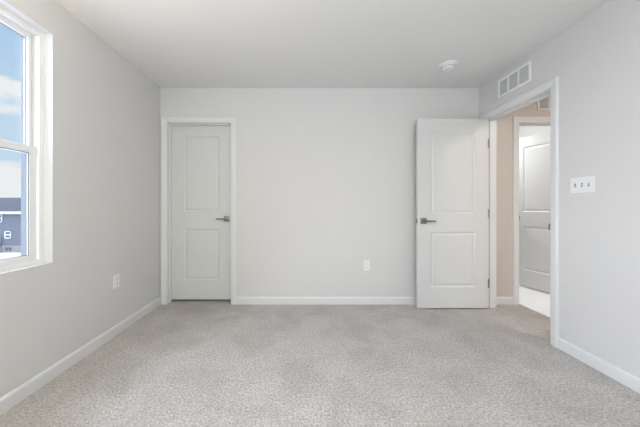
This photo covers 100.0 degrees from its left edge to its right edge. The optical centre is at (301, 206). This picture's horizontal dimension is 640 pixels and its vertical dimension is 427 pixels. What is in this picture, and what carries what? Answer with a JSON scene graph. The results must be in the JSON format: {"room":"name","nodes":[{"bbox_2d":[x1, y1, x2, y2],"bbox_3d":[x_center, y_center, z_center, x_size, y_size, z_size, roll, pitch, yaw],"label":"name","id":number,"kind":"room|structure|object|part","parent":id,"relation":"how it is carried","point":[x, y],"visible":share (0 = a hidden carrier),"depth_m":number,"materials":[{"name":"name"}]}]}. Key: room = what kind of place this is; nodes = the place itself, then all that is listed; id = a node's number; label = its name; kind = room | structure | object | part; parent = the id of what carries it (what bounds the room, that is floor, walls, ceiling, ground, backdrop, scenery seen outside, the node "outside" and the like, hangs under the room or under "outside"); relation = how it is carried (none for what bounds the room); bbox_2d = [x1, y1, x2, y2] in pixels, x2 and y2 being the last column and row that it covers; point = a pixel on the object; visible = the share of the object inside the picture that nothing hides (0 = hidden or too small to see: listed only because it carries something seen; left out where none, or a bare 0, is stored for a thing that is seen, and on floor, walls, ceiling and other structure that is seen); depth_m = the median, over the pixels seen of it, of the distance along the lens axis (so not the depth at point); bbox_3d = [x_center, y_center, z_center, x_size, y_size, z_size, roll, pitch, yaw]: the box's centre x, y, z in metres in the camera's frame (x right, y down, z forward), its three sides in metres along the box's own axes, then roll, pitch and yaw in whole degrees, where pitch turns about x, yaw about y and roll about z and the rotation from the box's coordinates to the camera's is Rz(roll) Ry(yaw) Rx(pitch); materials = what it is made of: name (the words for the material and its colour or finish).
{"room":"empty bedroom","nodes":[
{"label":"empty bedroom","id":0,"kind":"room"},
{"bbox_2d":[0,0,159,397],"bbox_3d":[-1.680,-0.123,2.050,0.160,2.440,6.620,0,0,0],"label":"wall","id":1,"kind":"structure","parent":0,"point":[106,111],"depth_m":2.01,"materials":[{"name":"paint"}]},
{"bbox_2d":[0,0,52,273],"bbox_3d":[-1.679,-0.375,1.254,0.162,1.464,0.929,0,0,0],"label":"window","id":2,"kind":"structure","parent":1,"relation":"in","point":[36,146],"depth_m":1.68,"materials":[{"name":"white plastic"}]},
{"bbox_3d":[-1.744,-0.375,1.254,0.032,1.464,0.926,0,0,0],"label":"exterior trim","id":3,"kind":"part","parent":2,"relation":"part of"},
{"bbox_3d":[-1.712,-0.708,1.254,0.029,0.746,0.858,0,0,0],"label":"sash","id":4,"kind":"part","parent":2,"relation":"part of","materials":[{"name":"clear glass"}]},
{"bbox_3d":[-1.671,-0.020,1.254,0.018,0.710,0.850,0,0,0],"label":"sash","id":5,"kind":"part","parent":2,"relation":"part of","materials":[{"name":"clear glass"}]},
{"bbox_2d":[0,297,160,414],"bbox_3d":[-1.593,1.055,0.962,0.013,0.084,4.125,0,0,0],"label":"baseboard","id":6,"kind":"structure","parent":1,"relation":"attached to","point":[21,392],"depth_m":1.81,"materials":[{"name":"white wood"}]},
{"bbox_2d":[113,274,119,288],"bbox_3d":[-1.598,0.639,2.308,0.015,0.114,0.070,0,0,0],"label":"wall outlet","id":7,"kind":"object","parent":1,"relation":"attached to","point":[116,278],"visible":1,"depth_m":2.30,"materials":[{"name":"white plastic"}]},
{"bbox_2d":[0,285,639,426],"bbox_3d":[0.870,1.157,1.970,5.260,0.120,6.460,0,0,0],"label":"floor","id":8,"kind":"structure","parent":0,"point":[185,362],"depth_m":1.76,"materials":[{"name":"carpet"}]},
{"bbox_2d":[56,0,608,87],"bbox_3d":[0.950,-1.443,2.050,5.420,0.200,6.620,0,0,0],"label":"ceiling","id":9,"kind":"structure","parent":0,"point":[173,43],"depth_m":2.11,"materials":[{"name":"paint"}]},
{"bbox_2d":[439,60,456,71],"bbox_3d":[1.376,-1.317,2.526,0.154,0.053,0.154,0,0,0],"label":"smoke detector","id":10,"kind":"object","parent":9,"relation":"attached to","point":[449,65],"visible":1,"depth_m":2.49,"materials":[{"name":"white plastic"}]},
{"bbox_2d":[160,88,549,296],"bbox_3d":[0.950,-0.123,3.082,5.100,2.440,0.115,0,0,0],"label":"wall","id":11,"kind":"structure","parent":0,"point":[326,177],"depth_m":3.02,"materials":[{"name":"paint"}]},
{"bbox_2d":[161,117,236,304],"bbox_3d":[-1.162,0.040,3.082,0.852,2.114,0.150,0,0,0],"label":"door frame","id":12,"kind":"structure","parent":11,"relation":"attached to","point":[167,123],"depth_m":3.01,"materials":[{"name":"white wood"}]},
{"bbox_2d":[172,126,230,298],"bbox_3d":[-1.156,0.062,3.121,0.720,2.015,0.144,0,0,0],"label":"door","id":13,"kind":"structure","parent":11,"relation":"in","point":[201,155],"depth_m":3.10,"materials":[{"name":"white wood"}]},
{"bbox_3d":[-0.870,0.136,3.081,0.066,0.066,0.046,0,0,0],"label":"handle","id":14,"kind":"part","parent":13,"relation":"part of","materials":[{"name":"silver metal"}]},
{"bbox_2d":[237,297,415,304],"bbox_3d":[0.631,1.055,3.018,2.734,0.084,0.013,0,0,0],"label":"baseboard","id":15,"kind":"structure","parent":11,"relation":"attached to","point":[240,300],"depth_m":3.01,"materials":[{"name":"white wood"}]},
{"bbox_2d":[363,260,369,270],"bbox_3d":[0.728,0.659,3.023,0.070,0.114,0.015,0,0,0],"label":"wall outlet","id":16,"kind":"object","parent":11,"relation":"attached to","point":[366,263],"visible":1,"depth_m":3.02,"materials":[{"name":"white plastic"}]},
{"bbox_2d":[496,297,513,304],"bbox_3d":[2.247,1.055,3.018,0.267,0.084,0.013,0,0,0],"label":"baseboard","id":17,"kind":"structure","parent":11,"relation":"attached to","point":[499,300],"depth_m":3.01,"materials":[{"name":"white wood"}]},
{"bbox_2d":[513,117,549,304],"bbox_3d":[2.813,0.040,3.082,0.867,2.114,0.150,0,0,0],"label":"door frame","id":18,"kind":"structure","parent":11,"relation":"attached to","point":[517,121],"depth_m":3.01,"materials":[{"name":"white wood"}]},
{"bbox_2d":[519,131,549,292],"bbox_3d":[3.098,0.066,3.462,0.144,2.030,0.737,0,0,-14],"label":"door","id":19,"kind":"structure","parent":11,"relation":"in","point":[534,150],"depth_m":3.52,"materials":[{"name":"white wood"}]},
{"bbox_2d":[537,96,549,109],"bbox_3d":[2.845,-1.180,3.019,0.385,0.182,0.012,0,0,0],"label":"air vent","id":20,"kind":"object","parent":11,"relation":"in","point":[544,104],"visible":0.34,"depth_m":3.02,"materials":[{"name":"white metal"}]},
{"bbox_2d":[519,126,549,138],"bbox_3d":[3.580,-0.123,2.050,0.160,2.440,6.300,0,0,0],"label":"wall","id":21,"kind":"structure","parent":0,"point":[524,131],"depth_m":4.09,"materials":[{"name":"paint"}]},
{"bbox_2d":[479,0,639,377],"bbox_3d":[2.055,-0.123,0.962,0.115,2.440,4.125,0,0,0],"label":"wall","id":22,"kind":"structure","parent":0,"point":[596,60],"depth_m":1.80,"materials":[{"name":"paint"}]},
{"bbox_2d":[416,119,488,307],"bbox_3d":[1.619,0.069,2.893,0.778,2.030,0.144,0,0,0],"label":"door","id":23,"kind":"structure","parent":22,"relation":"in","point":[452,211],"depth_m":2.88,"materials":[{"name":"white wood"}]},
{"bbox_3d":[1.304,0.150,2.853,0.066,0.066,0.046,0,0,0],"label":"handle","id":24,"kind":"part","parent":23,"relation":"part of","materials":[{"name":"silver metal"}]},
{"bbox_2d":[498,60,530,98],"bbox_3d":[1.992,-1.188,2.528,0.012,0.182,0.385,0,0,0],"label":"air vent","id":25,"kind":"object","parent":22,"relation":"in","point":[521,76],"visible":1,"depth_m":2.51,"materials":[{"name":"white metal"}]},
{"bbox_2d":[480,76,558,347],"bbox_3d":[2.055,0.040,2.535,0.150,2.114,0.906,0,0,0],"label":"door frame","id":26,"kind":"structure","parent":22,"relation":"attached to","point":[550,88],"depth_m":2.14,"materials":[{"name":"white wood"}]},
{"bbox_2d":[570,176,594,192],"bbox_3d":[1.987,-0.157,1.909,0.023,0.114,0.164,0,0,0],"label":"light switch","id":27,"kind":"object","parent":22,"relation":"attached to","point":[586,184],"visible":1,"depth_m":1.90,"materials":[{"name":"white plastic"}]},
{"bbox_2d":[557,337,639,393],"bbox_3d":[1.992,1.055,0.491,0.013,0.084,3.182,0,0,0],"label":"baseboard","id":28,"kind":"structure","parent":22,"relation":"attached to","point":[616,373],"depth_m":1.78,"materials":[{"name":"white wood"}]},
{"label":"outside","id":29,"kind":"structure","parent":0,"visible":0},
{"bbox_2d":[0,253,20,258],"bbox_3d":[-40.000,5.297,50.000,200.000,0.400,220.000,0,0,0],"label":"ground","id":30,"kind":"structure","parent":29,"point":[2,255],"depth_m":28.16,"materials":[{"name":"white"}]},
{"bbox_2d":[0,198,20,252],"bbox_3d":[-32.850,1.947,34.475,23.800,6.300,9.850,0,0,0],"label":"house","id":31,"kind":"structure","parent":30,"relation":"on","point":[10,208],"depth_m":30.00,"materials":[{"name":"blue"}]}
]}

